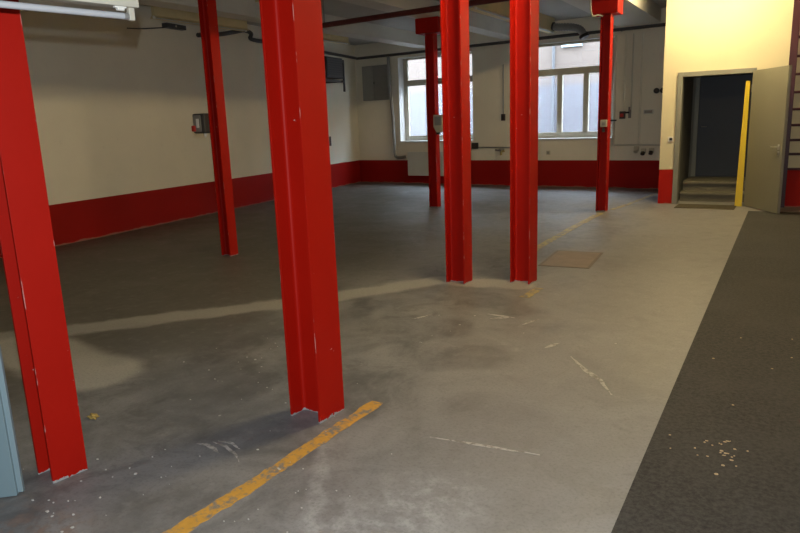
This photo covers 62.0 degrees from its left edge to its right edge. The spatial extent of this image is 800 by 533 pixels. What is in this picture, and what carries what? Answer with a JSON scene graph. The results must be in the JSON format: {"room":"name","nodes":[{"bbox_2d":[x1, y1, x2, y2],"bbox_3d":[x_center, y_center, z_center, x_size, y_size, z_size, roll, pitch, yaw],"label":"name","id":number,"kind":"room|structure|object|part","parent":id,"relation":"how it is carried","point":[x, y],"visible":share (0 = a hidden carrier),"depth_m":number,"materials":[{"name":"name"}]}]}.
{"room":"empty industrial workshop","nodes":[
{"label":"empty industrial workshop","id":0,"kind":"room"},
{"bbox_2d":[0,0,360,257],"bbox_3d":[-5.223,-2.198,9.874,0.301,3.750,20.700,3,13,23],"label":"wall","id":1,"kind":"structure","parent":0,"point":[115,105],"depth_m":11.37,"materials":[{"name":"white paint"}]},
{"bbox_2d":[127,27,163,28],"bbox_3d":[-4.282,-4.076,11.372,0.036,0.140,1.003,4,13,25],"label":"cable","id":2,"kind":"object","parent":1,"relation":"attached to","point":[155,27],"visible":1,"depth_m":11.33,"materials":[{"name":"black plastic"}]},
{"bbox_2d":[162,23,185,30],"bbox_3d":[-4.027,-4.277,11.882,0.125,0.080,0.500,3,13,23],"label":"junction","id":3,"kind":"object","parent":1,"relation":"attached to","point":[165,25],"visible":1,"depth_m":11.81,"materials":[{"name":"grey paint"}]},
{"bbox_2d":[196,29,356,59],"bbox_3d":[-2.471,-5.069,15.200,0.084,0.318,6.505,3,13,23],"label":"pipe","id":4,"kind":"object","parent":1,"relation":"attached to","point":[231,32],"visible":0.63,"depth_m":13.75,"materials":[{"name":"black metal"}]},
{"bbox_2d":[324,56,345,91],"bbox_3d":[-1.843,-4.677,16.280,0.672,0.790,0.960,3,13,23],"label":"heater","id":5,"kind":"object","parent":1,"relation":"attached to","point":[334,67],"visible":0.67,"depth_m":16.11,"materials":[{"name":"black metal"}]},
{"bbox_2d":[0,182,799,532],"bbox_3d":[-0.437,0.104,7.567,14.200,0.120,20.900,5,14,30],"label":"floor","id":6,"kind":"structure","parent":0,"point":[139,304],"depth_m":4.50,"materials":[{"name":"concrete"}]},
{"bbox_2d":[0,346,24,497],"bbox_3d":[-2.263,0.064,2.796,0.970,2.100,0.110,-4,12,-11],"label":"door","id":7,"kind":"structure","parent":6,"relation":"on","point":[11,477],"depth_m":3.03,"materials":[{"name":"blue paint"}]},
{"bbox_3d":[-2.226,0.101,2.797,0.858,2.016,0.042,-4,12,-11],"label":"panel","id":8,"kind":"part","parent":7,"relation":"part of","materials":[{"name":"blue paint"}]},
{"bbox_2d":[0,0,87,483],"bbox_3d":[-1.730,-0.821,2.890,0.168,3.750,0.168,8,16,38],"label":"steel column","id":9,"kind":"structure","parent":6,"relation":"on","point":[27,245],"depth_m":3.03,"materials":[{"name":"red metal"}]},
{"bbox_2d":[87,413,99,419],"bbox_3d":[-1.788,0.873,3.883,0.076,0.028,0.050,5,14,30],"label":"paper scrap","id":10,"kind":"object","parent":6,"relation":"on","point":[94,416],"visible":1,"depth_m":3.87,"materials":[{"name":"yellow paper"}]},
{"bbox_2d":[197,443,219,453],"bbox_3d":[-0.988,0.944,3.476,0.198,0.002,0.038,8,16,40],"label":"scuff mark","id":11,"kind":"object","parent":6,"relation":"on","point":[209,446],"visible":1,"depth_m":3.48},
{"bbox_2d":[198,0,237,255],"bbox_3d":[-2.301,-1.846,8.408,0.155,3.470,0.150,5,14,30],"label":"steel column","id":12,"kind":"structure","parent":6,"relation":"on","point":[207,9],"depth_m":8.39,"materials":[{"name":"red metal"}]},
{"bbox_2d":[191,113,209,137],"bbox_3d":[-2.513,-1.779,8.415,0.205,0.300,0.175,5,14,30],"label":"switch","id":13,"kind":"object","parent":12,"relation":"attached to","point":[200,121],"visible":1,"depth_m":8.36,"materials":[{"name":"grey paint"}]},
{"bbox_2d":[214,442,238,460],"bbox_3d":[-0.884,0.949,3.438,0.037,0.002,0.300,-12,16,-39],"label":"scuff mark","id":14,"kind":"object","parent":6,"relation":"on","point":[225,446],"visible":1,"depth_m":3.44,"materials":[{"name":"grey paint"}]},
{"bbox_2d":[219,441,239,448],"bbox_3d":[-0.892,0.933,3.509,0.171,0.002,0.032,7,15,36],"label":"scuff mark","id":15,"kind":"object","parent":6,"relation":"on","point":[232,443],"visible":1,"depth_m":3.51,"materials":[{"name":"grey paint"}]},
{"bbox_2d":[163,401,382,532],"bbox_3d":[-0.644,0.996,3.174,0.110,0.002,1.923,6,14,32],"label":"floor marking","id":16,"kind":"object","parent":6,"relation":"on","point":[191,522],"depth_m":3.17,"materials":[{"name":"paint"}]},
{"bbox_2d":[259,0,344,423],"bbox_3d":[-0.538,-0.851,3.491,0.222,3.470,0.220,6,14,32],"label":"steel column","id":17,"kind":"structure","parent":6,"relation":"on","point":[292,30],"depth_m":3.57,"materials":[{"name":"red metal"}]},
{"bbox_2d":[23,315,616,532],"bbox_3d":[-0.601,0.768,4.216,2.311,0.004,3.891,9,17,42],"label":"flakes","id":18,"kind":"object","parent":6,"relation":"on","point":[439,315],"visible":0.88,"depth_m":3.13,"materials":[{"name":"white paint"}]},
{"bbox_2d":[415,16,440,206],"bbox_3d":[0.622,-2.854,12.577,0.480,3.470,0.340,5,14,30],"label":"steel column","id":19,"kind":"structure","parent":6,"relation":"on","point":[429,27],"depth_m":12.49,"materials":[{"name":"red metal"}]},
{"bbox_2d":[433,115,442,134],"bbox_3d":[0.730,-2.655,12.466,0.188,0.360,0.122,5,14,30],"label":"switch box","id":20,"kind":"object","parent":19,"relation":"attached to","point":[437,119],"visible":0.94,"depth_m":12.41,"materials":[{"name":"beige plastic"}]},
{"bbox_2d":[440,0,471,284],"bbox_3d":[0.549,-1.538,6.489,0.205,3.470,0.205,5,14,29],"label":"steel column","id":21,"kind":"structure","parent":6,"relation":"on","point":[454,14],"depth_m":6.53,"materials":[{"name":"red metal"}]},
{"bbox_2d":[430,437,539,454],"bbox_3d":[0.423,0.911,3.390,0.579,0.002,0.023,3,13,23],"label":"scuff mark","id":22,"kind":"object","parent":6,"relation":"on","point":[463,442],"visible":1,"depth_m":3.39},
{"bbox_2d":[510,0,538,284],"bbox_3d":[1.192,-1.541,6.394,0.205,3.470,0.215,5,14,31],"label":"steel column","id":23,"kind":"structure","parent":6,"relation":"on","point":[524,14],"depth_m":6.43,"materials":[{"name":"red metal"}]},
{"bbox_2d":[519,288,543,297],"bbox_3d":[1.254,0.247,6.321,0.104,0.002,0.381,6,15,33],"label":"floor marking","id":24,"kind":"object","parent":6,"relation":"on","point":[532,292],"depth_m":6.31,"materials":[{"name":"paint"}]},
{"bbox_2d":[545,343,558,347],"bbox_3d":[1.108,0.573,4.838,0.042,0.002,0.161,9,17,43],"label":"scuff mark","id":25,"kind":"object","parent":6,"relation":"on","point":[555,344],"visible":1,"depth_m":4.83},
{"bbox_2d":[537,213,602,250],"bbox_3d":[2.389,-0.497,9.579,0.153,0.002,4.152,5,14,30],"label":"floor marking","id":26,"kind":"object","parent":6,"relation":"on","point":[590,218],"depth_m":9.62,"materials":[{"name":"paint"}]},
{"bbox_2d":[538,250,602,268],"bbox_3d":[1.999,-0.089,7.745,0.560,0.005,0.920,4,14,26],"label":"floor plate","id":27,"kind":"object","parent":6,"relation":"on","point":[559,258],"visible":1,"depth_m":7.70,"materials":[{"name":"metal"}]},
{"bbox_2d":[570,356,611,394],"bbox_3d":[1.229,0.690,4.276,0.052,0.002,0.681,-4,12,-7],"label":"scuff mark","id":28,"kind":"object","parent":6,"relation":"on","point":[583,368],"visible":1,"depth_m":4.25,"materials":[{"name":"beige paint"}]},
{"bbox_2d":[592,0,622,211],"bbox_3d":[3.440,-2.661,11.201,0.430,3.470,0.360,5,14,30],"label":"steel column","id":29,"kind":"structure","parent":6,"relation":"on","point":[608,9],"depth_m":11.12,"materials":[{"name":"red metal"}]},
{"bbox_2d":[590,0,602,16],"bbox_3d":[3.177,-4.186,10.774,0.217,0.290,0.042,0,12,10],"label":"cable","id":30,"kind":"object","parent":29,"relation":"hanging from","point":[590,0],"visible":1,"depth_m":10.78,"materials":[{"name":"beige plastic"}]},
{"bbox_2d":[600,120,606,131],"bbox_3d":[3.430,-2.362,11.193,0.110,0.200,0.132,5,14,30],"label":"box","id":31,"kind":"object","parent":29,"relation":"attached to","point":[603,123],"visible":1,"depth_m":11.14,"materials":[{"name":"beige plastic"}]},
{"bbox_2d":[610,192,657,209],"bbox_3d":[4.619,-1.285,12.847,0.117,0.002,3.022,7,15,36],"label":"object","id":32,"kind":"structure","parent":6,"relation":"on","point":[645,197],"depth_m":12.62,"materials":[{"name":"paint"}]},
{"bbox_2d":[674,204,735,209],"bbox_3d":[5.308,-1.041,11.576,0.940,0.012,0.520,5,14,30],"label":"door mat","id":33,"kind":"object","parent":6,"relation":"on","point":[695,206],"visible":1,"depth_m":11.53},
{"bbox_2d":[611,211,799,532],"bbox_3d":[3.016,0.831,3.308,3.087,0.004,16.230,5,14,30],"label":"covering","id":34,"kind":"object","parent":6,"relation":"on","point":[755,298],"visible":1,"depth_m":3.63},
{"bbox_2d":[669,337,792,474],"bbox_3d":[2.095,0.730,3.917,0.621,0.004,2.255,6,15,33],"label":"crumbs","id":35,"kind":"object","parent":34,"relation":"on","point":[740,337],"visible":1,"depth_m":3.23,"materials":[{"name":"beige plant"}]},
{"bbox_2d":[680,177,745,201],"bbox_3d":[6.059,-1.482,12.711,1.160,0.340,1.380,5,14,30],"label":"doorstep","id":36,"kind":"object","parent":6,"relation":"on","point":[707,189],"visible":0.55,"depth_m":12.39,"materials":[{"name":"concrete"}]},
{"bbox_2d":[734,81,749,205],"bbox_3d":[5.834,-2.077,11.340,0.112,2.094,0.180,5,14,30],"label":"board","id":37,"kind":"object","parent":6,"relation":"on","point":[740,175],"visible":0.96,"depth_m":11.34,"materials":[{"name":"yellow wood"}]},
{"bbox_2d":[247,0,666,44],"bbox_3d":[-0.578,-3.692,6.748,14.200,0.150,20.900,5,14,30],"label":"ceiling","id":38,"kind":"structure","parent":0,"point":[557,9],"depth_m":13.48,"materials":[{"name":"grey paint"}]},
{"bbox_2d":[0,0,138,20],"bbox_3d":[-1.667,-1.718,2.093,0.068,1.666,1.566,8,16,40],"label":"lamp","id":39,"kind":"object","parent":38,"relation":"hanging from","point":[120,5],"visible":1,"depth_m":2.67,"materials":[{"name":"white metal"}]},
{"bbox_2d":[138,0,424,48],"bbox_3d":[-4.280,-3.744,8.648,0.400,0.280,19.850,5,14,30],"label":"beam","id":40,"kind":"structure","parent":38,"relation":"attached to","point":[245,10],"depth_m":13.29,"materials":[{"name":"white paint"}]},
{"bbox_2d":[150,6,199,25],"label":"ceiling lamp","id":41,"kind":"object","parent":40,"relation":"attached to","point":[171,15],"depth_m":11.22,"materials":[{"name":"beige plastic"}]},
{"bbox_2d":[217,16,248,31],"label":"ceiling lamp","id":42,"kind":"object","parent":40,"relation":"attached to","point":[223,23],"depth_m":12.37,"materials":[{"name":"beige plastic"}]},
{"bbox_2d":[323,33,349,43],"bbox_3d":[-1.587,-5.130,14.699,0.160,0.318,1.500,5,14,30],"label":"ceiling lamp","id":43,"kind":"object","parent":38,"relation":"attached to","point":[326,37],"visible":0.39,"depth_m":14.90,"materials":[{"name":"beige plastic"}]},
{"bbox_2d":[322,0,509,27],"bbox_3d":[2.300,-3.930,8.884,10.390,0.492,0.085,6,15,34],"label":"pipe","id":44,"kind":"object","parent":38,"relation":"hanging from","point":[435,8],"visible":0.56,"depth_m":10.55,"materials":[{"name":"red paint"}]},
{"bbox_2d":[338,0,509,38],"bbox_3d":[-2.288,-3.556,7.432,0.380,0.280,19.700,5,14,30],"label":"beam","id":45,"kind":"structure","parent":38,"relation":"attached to","point":[478,23],"depth_m":12.04,"materials":[{"name":"white paint"}]},
{"bbox_2d":[469,1,509,21],"bbox_3d":[1.776,-4.672,11.999,0.260,0.318,2.100,5,14,30],"label":"ceiling lamp","id":46,"kind":"object","parent":38,"relation":"attached to","point":[500,10],"visible":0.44,"depth_m":11.91,"materials":[{"name":"beige plastic"}]},
{"bbox_2d":[539,12,556,33],"bbox_3d":[3.031,-5.178,14.131,0.200,0.318,1.450,5,14,30],"label":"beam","id":47,"kind":"structure","parent":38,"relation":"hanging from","point":[545,21],"depth_m":14.22,"materials":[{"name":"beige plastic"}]},
{"bbox_2d":[551,22,588,39],"bbox_3d":[3.677,-5.093,14.379,0.828,0.432,0.210,6,15,34],"label":"pipe","id":48,"kind":"object","parent":47,"relation":"attached to","point":[577,28],"visible":1,"depth_m":14.30,"materials":[{"name":"black plastic"}]},
{"bbox_2d":[562,0,660,25],"bbox_3d":[0.212,-3.305,5.842,0.880,0.280,19.400,5,14,30],"label":"beam","id":49,"kind":"structure","parent":38,"relation":"attached to","point":[635,12],"depth_m":12.68,"materials":[{"name":"white paint"}]},
{"bbox_2d":[354,8,665,188],"bbox_3d":[4.255,-3.722,15.313,13.500,3.750,0.421,6,15,34],"label":"wall","id":50,"kind":"structure","parent":0,"point":[570,162],"depth_m":16.01,"materials":[{"name":"white paint"}]},
{"bbox_2d":[362,64,388,100],"bbox_3d":[-0.648,-4.986,18.101,0.880,0.910,0.123,6,15,34],"label":"upper cabinet","id":51,"kind":"object","parent":50,"relation":"attached to","point":[374,78],"visible":1,"depth_m":18.05,"materials":[{"name":"grey metal"}]},
{"bbox_3d":[-0.873,-5.000,18.201,0.365,0.880,0.015,6,15,34],"label":"cabinet door","id":52,"kind":"part","parent":51,"relation":"part of","materials":[{"name":"grey paint"}]},
{"bbox_3d":[-0.518,-4.961,17.962,0.475,0.880,0.015,6,15,34],"label":"cabinet door","id":53,"kind":"part","parent":51,"relation":"part of","materials":[{"name":"grey paint"}]},
{"bbox_2d":[387,57,405,158],"bbox_3d":[-0.098,-4.241,17.882,0.497,2.684,0.092,7,15,36],"label":"pipe","id":54,"kind":"object","parent":50,"relation":"attached to","point":[388,58],"visible":1,"depth_m":17.95,"materials":[{"name":"grey metal"}]},
{"bbox_2d":[406,152,443,175],"bbox_3d":[0.862,-2.713,17.590,1.620,0.625,0.129,6,15,34],"label":"radiator","id":55,"kind":"object","parent":50,"relation":"attached to","point":[417,161],"visible":0.48,"depth_m":17.74,"materials":[{"name":"white metal"}]},
{"bbox_2d":[398,50,472,141],"bbox_3d":[0.997,-4.384,17.397,2.240,2.198,0.460,6,15,34],"label":"window","id":56,"kind":"structure","parent":50,"relation":"in","point":[404,82],"depth_m":17.92,"materials":[{"name":"white paint"}]},
{"bbox_3d":[0.989,-3.309,17.557,2.240,0.030,0.290,6,15,34],"label":"sill","id":57,"kind":"part","parent":56,"relation":"part of","materials":[{"name":"white stone"}]},
{"bbox_2d":[472,143,478,148],"bbox_3d":[1.895,-3.049,16.824,0.170,0.150,0.066,6,15,34],"label":"socket","id":58,"kind":"object","parent":50,"relation":"attached to","point":[474,145],"visible":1,"depth_m":16.79,"materials":[{"name":"black plastic"}]},
{"bbox_2d":[479,147,509,147],"bbox_3d":[2.359,-2.957,16.540,0.900,0.047,0.032,6,15,34],"label":"conduit","id":59,"kind":"object","parent":50,"relation":"attached to","point":[479,147],"visible":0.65,"depth_m":16.53,"materials":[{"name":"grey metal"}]},
{"bbox_2d":[503,64,503,113],"bbox_3d":[2.499,-4.286,16.120,0.026,1.160,0.026,-11,15,-36],"label":"conduit","id":60,"kind":"object","parent":50,"relation":"attached to","point":[503,64],"visible":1,"depth_m":16.11,"materials":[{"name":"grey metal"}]},
{"bbox_2d":[356,23,665,59],"bbox_3d":[2.226,-5.335,15.960,8.180,0.096,0.194,6,15,34],"label":"pipe","id":61,"kind":"object","parent":50,"relation":"attached to","point":[658,24],"visible":0.79,"depth_m":15.16,"materials":[{"name":"black metal"}]},
{"bbox_2d":[538,36,614,139],"bbox_3d":[3.970,-4.062,15.393,2.040,2.198,0.460,6,15,34],"label":"window","id":62,"kind":"structure","parent":50,"relation":"in","point":[586,134],"depth_m":15.41,"materials":[{"name":"white paint"}]},
{"bbox_3d":[3.962,-2.987,15.553,2.040,0.030,0.290,6,15,34],"label":"sill","id":63,"kind":"part","parent":62,"relation":"part of","materials":[{"name":"white stone"}]},
{"bbox_2d":[612,35,617,145],"bbox_3d":[4.722,-3.853,14.656,0.055,2.350,0.055,-11,15,-36],"label":"conduit","id":64,"kind":"object","parent":50,"relation":"attached to","point":[616,36],"visible":1,"depth_m":14.63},
{"bbox_2d":[619,111,625,118],"bbox_3d":[4.888,-3.330,14.646,0.120,0.160,0.088,6,15,34],"label":"button","id":65,"kind":"object","parent":50,"relation":"attached to","point":[622,115],"visible":1,"depth_m":14.62,"materials":[{"name":"brown plastic"}]},
{"bbox_2d":[623,34,626,110],"bbox_3d":[4.882,-4.201,14.460,0.041,1.600,0.041,-11,15,-36],"label":"conduit","id":66,"kind":"object","parent":50,"relation":"attached to","point":[625,53],"visible":1,"depth_m":14.44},
{"bbox_2d":[625,107,630,117],"bbox_3d":[4.994,-3.371,14.580,0.120,0.240,0.058,6,15,34],"label":"lever","id":67,"kind":"object","parent":50,"relation":"attached to","point":[629,110],"visible":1,"depth_m":14.57,"materials":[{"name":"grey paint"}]},
{"bbox_2d":[630,33,634,109],"bbox_3d":[5.014,-4.196,14.368,0.030,1.580,0.030,0,12,8],"label":"conduit","id":68,"kind":"object","parent":50,"relation":"attached to","point":[633,33],"visible":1,"depth_m":14.36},
{"bbox_2d":[633,146,638,152],"bbox_3d":[5.173,-2.559,14.599,0.100,0.151,0.142,6,15,34],"label":"socket","id":69,"kind":"object","parent":50,"relation":"attached to","point":[636,148],"visible":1,"depth_m":14.57,"materials":[{"name":"beige plastic"}]},
{"bbox_2d":[614,144,659,145],"bbox_3d":[5.260,-2.661,14.567,1.140,0.046,0.036,6,15,34],"label":"conduit","id":70,"kind":"object","parent":50,"relation":"attached to","point":[614,144],"visible":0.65,"depth_m":14.60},
{"bbox_2d":[637,32,643,143],"bbox_3d":[5.184,-3.817,14.341,0.048,2.320,0.048,-11,15,-36],"label":"conduit","id":71,"kind":"object","parent":50,"relation":"attached to","point":[642,38],"visible":1,"depth_m":14.31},
{"bbox_2d":[640,148,645,155],"bbox_3d":[5.299,-2.497,14.526,0.100,0.151,0.142,6,15,34],"label":"socket","id":72,"kind":"object","parent":50,"relation":"attached to","point":[643,150],"visible":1,"depth_m":14.50,"materials":[{"name":"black plastic"}]},
{"bbox_2d":[643,109,653,113],"bbox_3d":[5.351,-3.333,14.342,0.200,0.090,0.054,6,15,34],"label":"junction box","id":73,"kind":"object","parent":50,"relation":"attached to","point":[651,111],"visible":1,"depth_m":14.31,"materials":[{"name":"white paint"}]},
{"bbox_2d":[648,148,653,154],"bbox_3d":[5.439,-2.491,14.429,0.100,0.151,0.142,6,15,34],"label":"socket","id":74,"kind":"object","parent":50,"relation":"attached to","point":[651,150],"visible":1,"depth_m":14.40,"materials":[{"name":"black plastic"}]},
{"bbox_2d":[678,77,709,199],"bbox_3d":[6.022,-2.628,12.431,1.400,2.700,1.770,5,14,30],"label":"wall","id":75,"kind":"structure","parent":0,"point":[689,82],"depth_m":12.91,"materials":[{"name":"paint"}]},
{"bbox_2d":[691,73,752,176],"bbox_3d":[6.366,-2.789,13.002,1.170,2.060,0.080,5,14,30],"label":"door","id":76,"kind":"structure","parent":75,"relation":"in","point":[719,99],"depth_m":13.08,"materials":[{"name":"blue paint"}]},
{"bbox_3d":[6.373,-2.792,13.014,1.170,2.060,0.050,5,14,30],"label":"frame","id":77,"kind":"part","parent":76,"relation":"part of","materials":[{"name":"grey paint"}]},
{"bbox_2d":[658,0,799,206],"bbox_3d":[6.894,-2.825,10.704,5.015,3.750,0.200,5,14,30],"label":"wall","id":78,"kind":"structure","parent":0,"point":[700,35],"depth_m":11.20,"materials":[{"name":"white paint"}]},
{"bbox_2d":[672,65,791,213],"bbox_3d":[5.696,-2.155,11.244,0.781,2.300,2.075,-9,14,-29],"label":"door","id":79,"kind":"structure","parent":78,"relation":"in","point":[770,88],"depth_m":10.78,"materials":[{"name":"grey paint"}]},
{"bbox_3d":[5.464,-2.231,11.637,1.215,2.300,0.205,5,14,30],"label":"frame","id":80,"kind":"part","parent":79,"relation":"part of","materials":[{"name":"grey paint"}]},
{"bbox_3d":[5.898,-2.033,10.730,0.045,2.240,1.079,-2,12,1],"label":"panel","id":81,"kind":"part","parent":79,"relation":"part of","materials":[{"name":"grey paint"}]},
{"bbox_2d":[780,0,799,207],"bbox_3d":[6.580,-2.716,10.727,0.635,3.550,0.122,5,14,30],"label":"ladder","id":82,"kind":"object","parent":78,"relation":"attached to","point":[795,36],"visible":0.76,"depth_m":10.75,"materials":[{"name":"red metal"}]},
{"label":"outside","id":83,"kind":"structure","parent":0,"visible":0},
{"bbox_3d":[7.345,-3.031,22.613,22.000,0.100,13.300,5,14,30],"label":"ground","id":84,"kind":"structure","parent":83,"visible":0},
{"bbox_2d":[409,83,598,137],"bbox_3d":[5.787,-3.914,19.738,22.000,2.950,0.350,5,14,30],"label":"wall","id":85,"kind":"structure","parent":84,"relation":"on","point":[572,93],"depth_m":20.02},
{"bbox_2d":[408,42,599,93],"bbox_3d":[5.703,-6.508,19.201,22.000,2.350,0.300,5,14,30],"label":"wall","id":86,"kind":"structure","parent":85,"relation":"on","point":[588,54],"depth_m":19.71,"materials":[{"name":"off-white painted plaster"},{"name":"red paint"}]},
{"bbox_2d":[561,43,582,47],"bbox_3d":[5.007,-6.489,19.378,0.660,0.190,0.140,5,14,30],"label":"lamp","id":87,"kind":"object","parent":86,"relation":"attached to","point":[580,44],"visible":0.43,"depth_m":19.33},
{"bbox_2d":[551,46,554,131],"bbox_3d":[4.575,-5.107,19.902,0.089,5.300,0.089,5,14,30],"label":"pipe","id":88,"kind":"object","parent":85,"relation":"attached to","point":[553,47],"visible":0.31,"depth_m":19.85,"materials":[{"name":"white metal"}]}
]}

